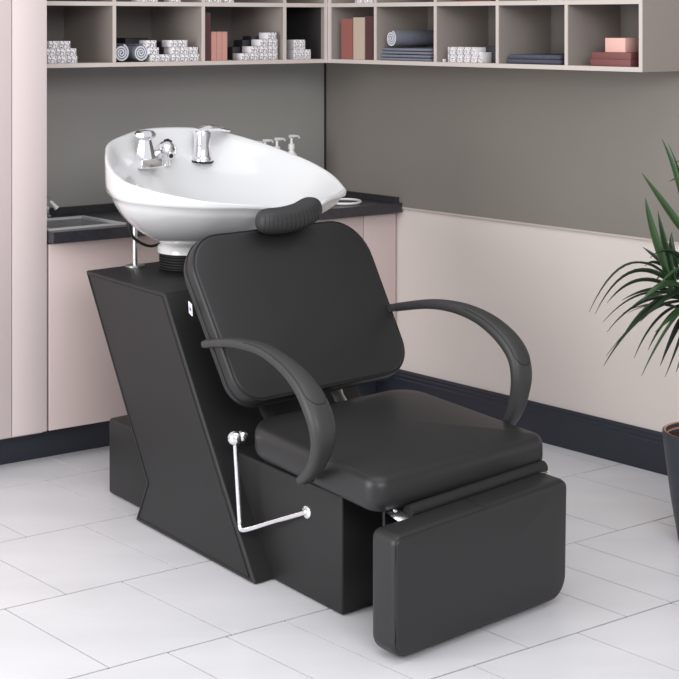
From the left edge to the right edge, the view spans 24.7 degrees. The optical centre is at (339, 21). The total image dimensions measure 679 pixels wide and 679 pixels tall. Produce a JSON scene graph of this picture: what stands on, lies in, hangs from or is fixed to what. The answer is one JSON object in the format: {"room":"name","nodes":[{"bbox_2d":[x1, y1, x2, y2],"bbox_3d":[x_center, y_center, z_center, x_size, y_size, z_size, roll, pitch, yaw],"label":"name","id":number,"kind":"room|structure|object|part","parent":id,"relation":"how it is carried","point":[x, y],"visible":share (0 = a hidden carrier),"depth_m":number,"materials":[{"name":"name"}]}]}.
{"room":"salon","nodes":[
{"label":"salon","id":0,"kind":"room"},
{"bbox_2d":[47,63,323,207],"bbox_3d":[-1.511,0.115,5.029,3.713,2.630,0.119,0,0,-36],"label":"wall","id":1,"kind":"structure","parent":0,"point":[88,108],"depth_m":5.59,"materials":[{"name":"grey paint"}]},
{"bbox_2d":[47,0,327,67],"bbox_3d":[-0.613,-0.063,5.407,1.178,0.422,0.312,0,0,-36],"label":"wall shelf","id":2,"kind":"object","parent":1,"relation":"attached to","point":[92,27],"visible":0.69,"depth_m":5.45,"materials":[{"name":"laminate"}]},
{"bbox_2d":[47,56,56,62],"bbox_3d":[-0.944,0.122,5.028,0.030,0.023,0.060,0,0,-36],"label":"carton","id":3,"kind":"object","parent":2,"relation":"on","point":[50,59],"visible":0.64,"depth_m":5.00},
{"bbox_2d":[47,48,55,55],"bbox_3d":[-0.947,0.098,5.026,0.030,0.023,0.060,0,0,-36],"label":"carton","id":4,"kind":"object","parent":3,"relation":"on","point":[50,52],"visible":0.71,"depth_m":5.00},
{"bbox_2d":[47,41,58,47],"bbox_3d":[-0.939,0.074,5.031,0.033,0.023,0.060,0,0,-36],"label":"carton","id":5,"kind":"object","parent":4,"relation":"on","point":[50,44],"visible":0.71,"depth_m":5.01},
{"bbox_2d":[57,56,66,62],"bbox_3d":[-0.915,0.122,5.049,0.031,0.023,0.060,0,0,-36],"label":"carton","id":6,"kind":"object","parent":2,"relation":"on","point":[60,59],"visible":0.66,"depth_m":5.02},
{"bbox_2d":[50,48,65,55],"bbox_3d":[-0.917,0.098,5.047,0.032,0.023,0.060,0,0,-36],"label":"carton","id":7,"kind":"object","parent":6,"relation":"on","point":[59,51],"visible":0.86,"depth_m":5.02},
{"bbox_2d":[59,41,69,47],"bbox_3d":[-0.907,0.074,5.055,0.035,0.023,0.060,0,0,-36],"label":"carton","id":8,"kind":"object","parent":7,"relation":"on","point":[62,44],"visible":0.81,"depth_m":5.03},
{"bbox_2d":[47,0,86,0],"bbox_3d":[-0.943,-0.092,5.137,0.134,0.049,0.200,0,0,-36],"label":"carton","id":9,"kind":"object","parent":2,"relation":"on","point":[47,0],"visible":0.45,"depth_m":5.05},
{"bbox_2d":[67,56,76,62],"bbox_3d":[-0.886,0.122,5.070,0.033,0.023,0.060,0,0,-36],"label":"carton","id":10,"kind":"object","parent":2,"relation":"on","point":[70,59],"visible":0.66,"depth_m":5.04,"materials":[{"name":"white cardboard"}]},
{"bbox_2d":[64,48,75,55],"bbox_3d":[-0.889,0.098,5.067,0.034,0.023,0.060,0,0,-36],"label":"carton","id":11,"kind":"object","parent":10,"relation":"on","point":[69,51],"visible":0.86,"depth_m":5.04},
{"bbox_2d":[116,44,128,60],"bbox_3d":[-0.790,0.102,5.234,0.054,0.057,0.200,0,0,-42],"label":"rolled towel","id":12,"kind":"object","parent":2,"relation":"on","point":[122,52],"visible":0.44,"depth_m":5.16,"materials":[{"name":"white fabric"}]},
{"bbox_2d":[116,43,147,60],"bbox_3d":[-0.731,0.102,5.277,0.054,0.057,0.200,0,0,-42],"label":"rolled towel","id":13,"kind":"object","parent":2,"relation":"on","point":[137,52],"visible":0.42,"depth_m":5.21,"materials":[{"name":"grey fabric"}]},
{"bbox_2d":[116,38,147,60],"bbox_3d":[-0.728,0.095,5.425,0.090,0.078,0.080,0,0,-36],"label":"rolled towel","id":14,"kind":"object","parent":2,"relation":"on","point":[118,40],"visible":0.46,"depth_m":5.39,"materials":[{"name":"black fabric"}]},
{"bbox_3d":[-0.714,-0.063,5.520,1.146,0.422,0.010,0,0,-36],"label":"panel","id":15,"kind":"part","parent":2,"relation":"part of","materials":[{"name":"laminate"}]},
{"bbox_2d":[131,0,147,1],"bbox_3d":[-0.673,-0.080,5.213,0.032,0.023,0.060,0,0,-36],"label":"carton","id":16,"kind":"object","parent":2,"relation":"on","point":[131,0],"visible":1,"depth_m":5.19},
{"bbox_2d":[143,55,160,61],"bbox_3d":[-0.635,0.122,5.250,0.034,0.023,0.060,0,0,-36],"label":"carton","id":17,"kind":"object","parent":2,"relation":"on","point":[150,58],"visible":0.82,"depth_m":5.23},
{"bbox_2d":[147,47,158,54],"bbox_3d":[-0.642,0.098,5.245,0.036,0.023,0.060,0,0,-36],"label":"carton","id":18,"kind":"object","parent":17,"relation":"on","point":[151,50],"visible":0.76,"depth_m":5.22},
{"bbox_2d":[139,40,155,46],"bbox_3d":[-0.649,0.074,5.240,0.034,0.023,0.060,0,0,-36],"label":"carton","id":19,"kind":"object","parent":18,"relation":"on","point":[149,43],"visible":0.9,"depth_m":5.22,"materials":[{"name":"white cardboard"}]},
{"bbox_2d":[156,42,163,53],"bbox_3d":[-0.618,0.101,5.419,0.060,0.065,0.080,0,0,-36],"label":"carton","id":20,"kind":"object","parent":2,"relation":"on","point":[158,44],"visible":0.13,"depth_m":5.38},
{"bbox_2d":[155,54,169,61],"bbox_3d":[-0.604,0.122,5.272,0.033,0.023,0.060,0,0,-36],"label":"carton","id":21,"kind":"object","parent":2,"relation":"on","point":[164,57],"visible":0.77,"depth_m":5.25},
{"bbox_2d":[164,0,180,1],"bbox_3d":[-0.570,-0.080,5.287,0.033,0.023,0.060,0,0,-36],"label":"carton","id":22,"kind":"object","parent":2,"relation":"on","point":[164,0],"visible":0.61,"depth_m":5.27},
{"bbox_2d":[169,54,180,60],"bbox_3d":[-0.571,0.122,5.296,0.033,0.023,0.060,0,0,-36],"label":"carton","id":23,"kind":"object","parent":2,"relation":"on","point":[173,57],"visible":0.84,"depth_m":5.27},
{"bbox_2d":[164,47,179,53],"bbox_3d":[-0.572,0.098,5.295,0.031,0.023,0.060,0,0,-36],"label":"carton","id":24,"kind":"object","parent":23,"relation":"on","point":[167,50],"visible":1,"depth_m":5.27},
{"bbox_2d":[162,40,177,46],"bbox_3d":[-0.578,0.074,5.291,0.031,0.023,0.060,0,0,-36],"label":"carton","id":25,"kind":"object","parent":24,"relation":"on","point":[165,43],"visible":1,"depth_m":5.27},
{"bbox_2d":[181,54,189,60],"bbox_3d":[-0.542,0.122,5.316,0.033,0.023,0.060,0,0,-36],"label":"carton","id":26,"kind":"object","parent":2,"relation":"on","point":[184,57],"visible":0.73,"depth_m":5.29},
{"bbox_2d":[180,47,188,53],"bbox_3d":[-0.544,0.098,5.315,0.029,0.023,0.060,0,0,-36],"label":"carton","id":27,"kind":"object","parent":26,"relation":"on","point":[183,50],"visible":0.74,"depth_m":5.29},
{"bbox_2d":[178,40,186,46],"bbox_3d":[-0.550,0.074,5.311,0.031,0.023,0.060,0,0,-36],"label":"carton","id":28,"kind":"object","parent":27,"relation":"on","point":[181,43],"visible":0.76,"depth_m":5.28,"materials":[{"name":"white cardboard"}]},
{"bbox_2d":[190,54,198,60],"bbox_3d":[-0.512,0.122,5.338,0.035,0.023,0.060,0,0,-36],"label":"carton","id":29,"kind":"object","parent":2,"relation":"on","point":[193,57],"visible":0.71,"depth_m":5.31,"materials":[{"name":"white cardboard"}]},
{"bbox_2d":[189,47,197,53],"bbox_3d":[-0.516,0.098,5.335,0.032,0.023,0.060,0,0,-36],"label":"carton","id":30,"kind":"object","parent":29,"relation":"on","point":[192,50],"visible":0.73,"depth_m":5.31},
{"bbox_2d":[205,13,209,60],"bbox_3d":[-0.486,0.051,5.387,0.021,0.165,0.110,0,0,-36],"label":"book","id":31,"kind":"object","parent":2,"relation":"on","point":[207,15],"visible":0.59,"depth_m":5.34,"materials":[{"name":"red paper"}]},
{"bbox_2d":[210,32,216,60],"bbox_3d":[-0.472,0.084,5.410,0.021,0.100,0.130,0,0,-36],"label":"book","id":32,"kind":"object","parent":2,"relation":"on","point":[213,35],"visible":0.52,"depth_m":5.36,"materials":[{"name":"pink paper"}]},
{"bbox_2d":[217,32,221,60],"bbox_3d":[-0.454,0.084,5.423,0.020,0.100,0.130,0,0,-36],"label":"book","id":33,"kind":"object","parent":2,"relation":"on","point":[219,34],"visible":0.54,"depth_m":5.37,"materials":[{"name":"pink paper"}]},
{"bbox_2d":[222,32,226,60],"bbox_3d":[-0.436,0.084,5.435,0.021,0.100,0.130,0,0,-36],"label":"book","id":34,"kind":"object","parent":2,"relation":"on","point":[224,34],"visible":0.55,"depth_m":5.38,"materials":[{"name":"pink paper"}]},
{"bbox_2d":[222,0,233,2],"bbox_3d":[-0.399,-0.080,5.410,0.035,0.023,0.060,0,0,-36],"label":"carton","id":35,"kind":"object","parent":2,"relation":"on","point":[223,1],"visible":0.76,"depth_m":5.39,"materials":[{"name":"white cardboard"}]},
{"bbox_2d":[227,47,239,59],"bbox_3d":[-0.382,0.111,5.514,0.034,0.045,0.060,0,0,-36],"label":"carton","id":36,"kind":"object","parent":2,"relation":"on","point":[230,50],"visible":0.66,"depth_m":5.49,"materials":[{"name":"black cardboard"}]},
{"bbox_2d":[233,53,249,59],"bbox_3d":[-0.346,0.122,5.457,0.034,0.023,0.060,0,0,-36],"label":"carton","id":37,"kind":"object","parent":2,"relation":"on","point":[236,56],"visible":1,"depth_m":5.44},
{"bbox_2d":[234,40,249,52],"bbox_3d":[-0.349,0.099,5.538,0.032,0.069,0.060,0,0,-36],"label":"carton","id":38,"kind":"object","parent":2,"relation":"on","point":[237,43],"visible":0.5,"depth_m":5.52,"materials":[{"name":"black cardboard"}]},
{"bbox_2d":[243,36,258,45],"bbox_3d":[-0.318,0.092,5.560,0.032,0.084,0.060,0,0,-36],"label":"carton","id":39,"kind":"object","parent":2,"relation":"on","point":[244,37],"visible":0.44,"depth_m":5.54,"materials":[{"name":"black cardboard"}]},
{"bbox_2d":[250,53,258,59],"bbox_3d":[-0.313,0.122,5.481,0.034,0.023,0.060,0,0,-36],"label":"carton","id":40,"kind":"object","parent":2,"relation":"on","point":[253,56],"visible":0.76,"depth_m":5.45,"materials":[{"name":"white cardboard"}]},
{"bbox_2d":[242,46,258,52],"bbox_3d":[-0.314,0.098,5.480,0.036,0.023,0.060,0,0,-36],"label":"carton","id":41,"kind":"object","parent":40,"relation":"on","point":[245,49],"visible":1,"depth_m":5.46,"materials":[{"name":"white cardboard"}]},
{"bbox_2d":[259,53,268,59],"bbox_3d":[-0.281,0.122,5.503,0.034,0.023,0.060,0,0,-36],"label":"carton","id":42,"kind":"object","parent":2,"relation":"on","point":[262,56],"visible":0.71,"depth_m":5.48,"materials":[{"name":"white cardboard"}]},
{"bbox_2d":[259,46,268,52],"bbox_3d":[-0.281,0.098,5.503,0.034,0.023,0.060,0,0,-36],"label":"carton","id":43,"kind":"object","parent":42,"relation":"on","point":[262,49],"visible":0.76,"depth_m":5.48,"materials":[{"name":"white cardboard"}]},
{"bbox_2d":[251,39,267,45],"bbox_3d":[-0.283,0.074,5.503,0.035,0.023,0.060,0,0,-36],"label":"carton","id":44,"kind":"object","parent":43,"relation":"on","point":[254,42],"visible":1,"depth_m":5.48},
{"bbox_2d":[269,53,276,59],"bbox_3d":[-0.252,0.122,5.525,0.034,0.023,0.060,0,0,-36],"label":"carton","id":45,"kind":"object","parent":2,"relation":"on","point":[272,56],"visible":0.56,"depth_m":5.50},
{"bbox_2d":[269,46,276,52],"bbox_3d":[-0.252,0.098,5.525,0.034,0.023,0.060,0,0,-36],"label":"carton","id":46,"kind":"object","parent":45,"relation":"on","point":[272,49],"visible":0.56,"depth_m":5.50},
{"bbox_2d":[268,39,276,45],"bbox_3d":[-0.252,0.074,5.525,0.034,0.023,0.060,0,0,-36],"label":"carton","id":47,"kind":"object","parent":46,"relation":"on","point":[271,42],"visible":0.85,"depth_m":5.50,"materials":[{"name":"white cardboard"}]},
{"bbox_2d":[259,33,275,38],"bbox_3d":[-0.256,0.049,5.522,0.036,0.023,0.060,0,0,-36],"label":"carton","id":48,"kind":"object","parent":47,"relation":"on","point":[261,35],"visible":0.99,"depth_m":5.50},
{"bbox_2d":[286,49,298,58],"bbox_3d":[-0.168,0.117,5.579,0.022,0.034,0.050,0,0,-36],"label":"carton","id":49,"kind":"object","parent":2,"relation":"on","point":[290,54],"visible":1,"depth_m":5.56,"materials":[{"name":"white cardboard"}]},
{"bbox_2d":[286,40,298,48],"bbox_3d":[-0.168,0.081,5.579,0.022,0.034,0.050,0,0,-36],"label":"carton","id":50,"kind":"object","parent":49,"relation":"on","point":[290,44],"visible":1,"depth_m":5.56,"materials":[{"name":"white cardboard"}]},
{"bbox_2d":[293,49,304,58],"bbox_3d":[-0.148,0.117,5.593,0.022,0.034,0.050,0,0,-36],"label":"carton","id":51,"kind":"object","parent":2,"relation":"on","point":[301,52],"visible":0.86,"depth_m":5.57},
{"bbox_2d":[299,40,304,48],"bbox_3d":[-0.147,0.081,5.594,0.023,0.034,0.050,0,0,-36],"label":"carton","id":52,"kind":"object","parent":51,"relation":"on","point":[301,42],"visible":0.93,"depth_m":5.57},
{"bbox_2d":[301,49,310,58],"bbox_3d":[-0.127,0.117,5.608,0.022,0.034,0.050,0,0,-36],"label":"carton","id":53,"kind":"object","parent":2,"relation":"on","point":[307,51],"visible":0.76,"depth_m":5.59,"materials":[{"name":"white cardboard"}]},
{"bbox_2d":[324,63,325,169],"bbox_3d":[-0.056,0.392,5.997,0.007,0.486,0.005,0,0,-36],"label":"trim","id":54,"kind":"structure","parent":1,"relation":"attached to","point":[324,63],"depth_m":6.00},
{"bbox_2d":[0,443,678,678],"bbox_3d":[0.077,1.415,2.877,5.225,0.030,6.284,0,0,-41],"label":"floor","id":55,"kind":"structure","parent":0,"point":[89,589],"depth_m":3.70,"materials":[{"name":"tile"}]},
{"bbox_2d":[0,0,46,439],"bbox_3d":[-1.542,0.175,4.690,1.242,2.250,0.391,0,0,-36],"label":"tall cabinet","id":56,"kind":"object","parent":55,"relation":"on","point":[23,23],"visible":1,"depth_m":4.84,"materials":[{"name":"laminate"}]},
{"bbox_3d":[-1.230,0.171,4.686,0.500,2.242,0.020,0,0,-36],"label":"door","id":57,"kind":"part","parent":56,"relation":"part of","materials":[{"name":"laminate"}]},
{"bbox_2d":[45,213,395,431],"bbox_3d":[-0.487,1.002,5.447,1.430,0.597,0.391,0,0,-36],"label":"base cabinet","id":58,"kind":"object","parent":55,"relation":"on","point":[83,389],"visible":0.25,"depth_m":4.97,"materials":[{"name":"pink laminate"}]},
{"bbox_3d":[-0.761,0.998,5.022,0.401,0.589,0.020,0,0,-36],"label":"door","id":59,"kind":"part","parent":58,"relation":"part of","materials":[{"name":"pink laminate"}]},
{"bbox_2d":[0,382,375,464],"bbox_3d":[-1.162,1.350,4.845,3.181,0.100,0.020,0,0,-36],"label":"baseboard","id":60,"kind":"structure","parent":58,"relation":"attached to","point":[45,444],"depth_m":5.01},
{"bbox_2d":[47,191,401,243],"bbox_3d":[-0.476,0.667,5.434,1.433,0.059,0.426,0,0,-36],"label":"countertop","id":61,"kind":"structure","parent":58,"relation":"on","point":[372,204],"depth_m":5.38,"materials":[{"name":"stone"}]},
{"bbox_2d":[47,197,58,217],"bbox_3d":[-0.982,0.626,5.208,0.060,0.071,0.138,0,0,0],"label":"tap","id":62,"kind":"object","parent":61,"relation":"on","point":[49,202],"visible":0.56,"depth_m":5.25,"materials":[{"name":"silver metal"}]},
{"bbox_3d":[-0.979,0.607,5.202,0.019,0.033,0.127,0,0,-12],"label":"spout","id":63,"kind":"part","parent":62,"relation":"part of","materials":[{"name":"silver metal"}]},
{"bbox_3d":[-0.973,0.622,5.260,0.044,0.037,0.018,0,0,0],"label":"lever","id":64,"kind":"part","parent":62,"relation":"part of","materials":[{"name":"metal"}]},
{"bbox_2d":[47,215,125,243],"bbox_3d":[-0.895,0.722,5.082,0.303,0.132,0.258,0,0,-36],"label":"sink","id":65,"kind":"object","parent":61,"relation":"in","point":[71,222],"visible":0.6,"depth_m":5.18,"materials":[{"name":"metal"}]},
{"bbox_2d":[47,218,107,243],"bbox_3d":[-0.895,0.725,5.082,0.272,0.127,0.230,0,0,-36],"label":"basin","id":66,"kind":"object","parent":65,"relation":"in","point":[53,224],"depth_m":5.18,"materials":[{"name":"metal"}]},
{"bbox_2d":[262,139,273,143],"bbox_3d":[-0.270,0.546,5.690,0.056,0.231,0.048,0,0,0],"label":"soap dispenser","id":67,"kind":"object","parent":61,"relation":"on","point":[264,141],"visible":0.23,"depth_m":5.69,"materials":[{"name":"white plastic"}]},
{"bbox_2d":[274,137,285,148],"bbox_3d":[-0.227,0.544,5.721,0.056,0.235,0.048,0,0,0],"label":"soap dispenser","id":68,"kind":"object","parent":61,"relation":"on","point":[277,139],"visible":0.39,"depth_m":5.72,"materials":[{"name":"white plastic"}]},
{"bbox_2d":[288,135,299,154],"bbox_3d":[-0.174,0.540,5.759,0.056,0.243,0.048,0,0,0],"label":"soap dispenser","id":69,"kind":"object","parent":61,"relation":"on","point":[291,146],"visible":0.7,"depth_m":5.75,"materials":[{"name":"white plastic"}]},
{"bbox_2d":[336,198,361,204],"bbox_3d":[0.020,0.655,5.656,0.123,0.009,0.159,0,0,0],"label":"tray","id":70,"kind":"object","parent":61,"relation":"on","point":[350,199],"visible":0.59,"depth_m":5.62,"materials":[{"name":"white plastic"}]},
{"bbox_3d":[-0.084,0.998,5.508,0.404,0.589,0.020,0,0,-36],"label":"door","id":71,"kind":"part","parent":58,"relation":"part of","materials":[{"name":"pink laminate"}]},
{"bbox_3d":[0.141,0.998,5.669,0.148,0.589,0.020,0,0,-36],"label":"door","id":72,"kind":"part","parent":58,"relation":"part of","materials":[{"name":"pink laminate"}]},
{"bbox_2d":[87,124,565,656],"bbox_3d":[-0.102,0.856,4.175,0.718,1.084,1.555,0,0,-38],"label":"chair","id":73,"kind":"object","parent":55,"relation":"on","point":[247,438],"visible":1,"depth_m":4.02,"materials":[{"name":"black leather"}]},
{"bbox_3d":[-0.617,0.586,4.679,0.015,0.302,0.015,0,0,0],"label":"support rod","id":74,"kind":"part","parent":73,"relation":"part of","materials":[{"name":"metal"}]},
{"bbox_2d":[105,124,345,255],"bbox_3d":[-0.329,0.501,4.506,0.699,0.374,0.677,0,0,0],"label":"basin","id":75,"kind":"object","parent":73,"relation":"in","point":[179,187],"depth_m":4.56,"materials":[{"name":"white ceramic"}]},
{"bbox_3d":[-0.264,1.052,3.919,0.038,0.038,0.038,0,0,0],"label":"knob","id":76,"kind":"part","parent":73,"relation":"part of","materials":[{"name":"silver metal"}]},
{"bbox_3d":[-0.247,1.049,3.924,0.030,0.030,0.030,0,0,0],"label":"knob","id":77,"kind":"part","parent":73,"relation":"part of","materials":[{"name":"silver metal"}]},
{"bbox_3d":[-0.184,0.932,3.769,0.070,0.300,0.543,0,0,-35],"label":"armrest","id":78,"kind":"part","parent":73,"relation":"part of","materials":[{"name":"plastic"}]},
{"bbox_3d":[-0.176,1.167,3.838,0.252,0.231,0.018,0,0,41],"label":"recline lever","id":79,"kind":"part","parent":73,"relation":"part of","materials":[{"name":"silver metal"}]},
{"bbox_3d":[-0.116,0.779,4.202,0.631,0.423,0.279,0,0,-42],"label":"backrest","id":80,"kind":"part","parent":73,"relation":"part of","materials":[{"name":"black leather"}]},
{"bbox_2d":[302,505,310,518],"bbox_3d":[-0.081,1.189,3.759,0.008,0.032,0.032,0,0,-42],"label":"washer","id":81,"kind":"object","parent":73,"relation":"in","point":[306,509],"depth_m":3.76,"materials":[{"name":"silver metal"}]},
{"bbox_3d":[0.134,1.054,3.889,0.638,0.108,0.560,0,0,-42],"label":"seat","id":82,"kind":"part","parent":73,"relation":"part of","materials":[{"name":"black leather"}]},
{"bbox_3d":[0.320,0.916,4.163,0.064,0.325,0.534,0,0,-36],"label":"armrest","id":83,"kind":"part","parent":73,"relation":"part of","materials":[{"name":"plastic"}]},
{"bbox_2d":[589,140,678,539],"bbox_3d":[0.950,0.857,4.151,0.575,1.085,0.441,0,0,2],"label":"potted palm","id":84,"kind":"object","parent":55,"relation":"on","point":[667,257],"visible":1,"depth_m":4.14,"materials":[{"name":"green plant"}]},
{"bbox_2d":[662,422,678,539],"bbox_3d":[0.980,1.248,4.165,0.220,0.301,0.220,0,0,0],"label":"pot","id":85,"kind":"object","parent":84,"relation":"attached to","point":[670,432],"depth_m":4.14,"materials":[{"name":"black ceramic"}]},
{"bbox_2d":[326,0,678,431],"bbox_3d":[1.501,0.115,4.347,0.125,2.630,4.738,0,0,-42],"label":"wall","id":86,"kind":"structure","parent":0,"point":[572,149],"depth_m":5.23,"materials":[{"name":"paint"}]},
{"bbox_2d":[328,0,678,71],"bbox_3d":[0.523,-0.063,5.168,0.242,0.422,1.432,0,0,-42],"label":"wall shelf","id":87,"kind":"object","parent":86,"relation":"attached to","point":[576,29],"visible":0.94,"depth_m":5.05,"materials":[{"name":"laminate"}]},
{"bbox_2d":[341,19,352,58],"bbox_3d":[0.075,0.061,5.605,0.130,0.145,0.061,0,0,-42],"label":"book","id":88,"kind":"object","parent":87,"relation":"on","point":[346,24],"visible":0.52,"depth_m":5.56,"materials":[{"name":"red paper"}]},
{"bbox_2d":[353,17,364,59],"bbox_3d":[0.118,0.059,5.557,0.130,0.150,0.060,0,0,-42],"label":"book","id":89,"kind":"object","parent":87,"relation":"on","point":[358,22],"visible":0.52,"depth_m":5.51,"materials":[{"name":"beige paper"}]},
{"bbox_2d":[365,16,373,59],"bbox_3d":[0.153,0.056,5.517,0.130,0.155,0.041,0,0,-42],"label":"book","id":90,"kind":"object","parent":87,"relation":"on","point":[369,20],"visible":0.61,"depth_m":5.47,"materials":[{"name":"red paper"}]},
{"bbox_2d":[381,54,433,60],"bbox_3d":[0.294,0.123,5.400,0.171,0.022,0.271,0,0,-42],"label":"folded towel","id":91,"kind":"object","parent":87,"relation":"on","point":[399,57],"visible":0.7,"depth_m":5.34,"materials":[{"name":"fabric"}]},
{"bbox_2d":[382,47,433,54],"bbox_3d":[0.295,0.100,5.401,0.167,0.022,0.266,0,0,-42],"label":"folded towel","id":92,"kind":"object","parent":91,"relation":"on","point":[407,50],"visible":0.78,"depth_m":5.35,"materials":[{"name":"fabric"}]},
{"bbox_2d":[387,30,433,45],"bbox_3d":[0.258,0.056,5.450,0.190,0.055,0.053,0,0,-36],"label":"rolled towel","id":93,"kind":"object","parent":92,"relation":"on","point":[396,37],"visible":0.8,"depth_m":5.42,"materials":[{"name":"grey fabric"}]},
{"bbox_2d":[448,54,454,61],"bbox_3d":[0.395,0.121,5.194,0.060,0.025,0.030,0,0,-42],"label":"carton","id":94,"kind":"object","parent":87,"relation":"on","point":[451,58],"visible":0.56,"depth_m":5.17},
{"bbox_2d":[448,47,454,53],"bbox_3d":[0.395,0.096,5.194,0.060,0.025,0.030,0,0,-42],"label":"carton","id":95,"kind":"object","parent":94,"relation":"on","point":[451,50],"visible":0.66,"depth_m":5.17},
{"bbox_2d":[455,55,461,61],"bbox_3d":[0.417,0.121,5.169,0.060,0.025,0.029,0,0,-42],"label":"carton","id":96,"kind":"object","parent":87,"relation":"on","point":[458,58],"visible":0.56,"depth_m":5.15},
{"bbox_2d":[455,47,461,54],"bbox_3d":[0.417,0.096,5.169,0.060,0.025,0.029,0,0,-42],"label":"carton","id":97,"kind":"object","parent":96,"relation":"on","point":[458,50],"visible":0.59,"depth_m":5.15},
{"bbox_2d":[462,55,468,62],"bbox_3d":[0.439,0.121,5.145,0.060,0.025,0.028,0,0,-42],"label":"carton","id":98,"kind":"object","parent":87,"relation":"on","point":[465,58],"visible":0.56,"depth_m":5.12,"materials":[{"name":"white cardboard"}]},
{"bbox_2d":[462,47,468,54],"bbox_3d":[0.439,0.096,5.145,0.060,0.025,0.028,0,0,-42],"label":"carton","id":99,"kind":"object","parent":98,"relation":"on","point":[465,50],"visible":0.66,"depth_m":5.12,"materials":[{"name":"white cardboard"}]},
{"bbox_2d":[469,55,476,62],"bbox_3d":[0.460,0.121,5.120,0.060,0.025,0.030,0,0,-42],"label":"carton","id":100,"kind":"object","parent":87,"relation":"on","point":[472,58],"visible":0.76,"depth_m":5.10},
{"bbox_2d":[469,47,485,54],"bbox_3d":[0.460,0.096,5.120,0.060,0.025,0.030,0,0,-42],"label":"carton","id":101,"kind":"object","parent":100,"relation":"on","point":[472,50],"visible":0.89,"depth_m":5.10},
{"bbox_2d":[459,0,495,1],"bbox_3d":[0.495,-0.083,5.168,0.130,0.030,0.145,0,0,-42],"label":"book","id":102,"kind":"object","parent":87,"relation":"on","point":[459,0],"visible":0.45,"depth_m":5.13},
{"bbox_2d":[477,52,490,62],"bbox_3d":[0.482,0.117,5.099,0.060,0.034,0.020,0,0,-42],"label":"carton","id":103,"kind":"object","parent":87,"relation":"on","point":[482,57],"visible":1,"depth_m":5.08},
{"bbox_2d":[485,46,495,62],"bbox_3d":[0.536,0.107,5.137,0.100,0.054,0.049,0,0,-42],"label":"carton","id":104,"kind":"object","parent":87,"relation":"on","point":[492,49],"visible":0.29,"depth_m":5.10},
{"bbox_3d":[0.613,-0.063,5.240,0.011,0.422,1.395,0,0,-42],"label":"panel","id":105,"kind":"part","parent":87,"relation":"part of","materials":[{"name":"laminate"}]},
{"bbox_2d":[508,54,564,64],"bbox_3d":[0.685,0.119,4.969,0.179,0.030,0.242,0,0,-42],"label":"folded towel","id":106,"kind":"object","parent":87,"relation":"on","point":[550,59],"visible":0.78,"depth_m":4.91,"materials":[{"name":"blue fabric"}]},
{"bbox_2d":[590,59,638,66],"bbox_3d":[0.884,0.123,4.738,0.180,0.021,0.152,0,0,-42],"label":"carton","id":107,"kind":"object","parent":87,"relation":"on","point":[593,62],"visible":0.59,"depth_m":4.67,"materials":[{"name":"cardboard"}]},
{"bbox_2d":[592,52,638,59],"bbox_3d":[0.887,0.102,4.738,0.180,0.021,0.148,0,0,-42],"label":"carton","id":108,"kind":"object","parent":107,"relation":"on","point":[595,55],"visible":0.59,"depth_m":4.66,"materials":[{"name":"pink cardboard"}]},
{"bbox_2d":[605,38,638,51],"bbox_3d":[0.888,0.070,4.727,0.150,0.043,0.076,0,0,-42],"label":"carton","id":109,"kind":"object","parent":108,"relation":"on","point":[611,44],"visible":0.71,"depth_m":4.67,"materials":[{"name":"pink cardboard"}]},
{"bbox_3d":[0.988,-0.063,4.648,0.241,0.422,0.012,0,0,-36],"label":"panel","id":110,"kind":"part","parent":87,"relation":"part of","materials":[{"name":"laminate"}]},
{"bbox_2d":[376,369,667,475],"bbox_3d":[1.582,1.338,4.157,0.020,0.124,4.321,0,0,-42],"label":"baseboard","id":111,"kind":"structure","parent":86,"relation":"attached to","point":[619,442],"depth_m":5.10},
{"bbox_2d":[402,207,678,244],"bbox_3d":[1.626,0.681,4.115,0.009,0.006,4.201,0,0,-42],"label":"trim","id":112,"kind":"structure","parent":86,"relation":"attached to","point":[477,217],"depth_m":5.20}
]}

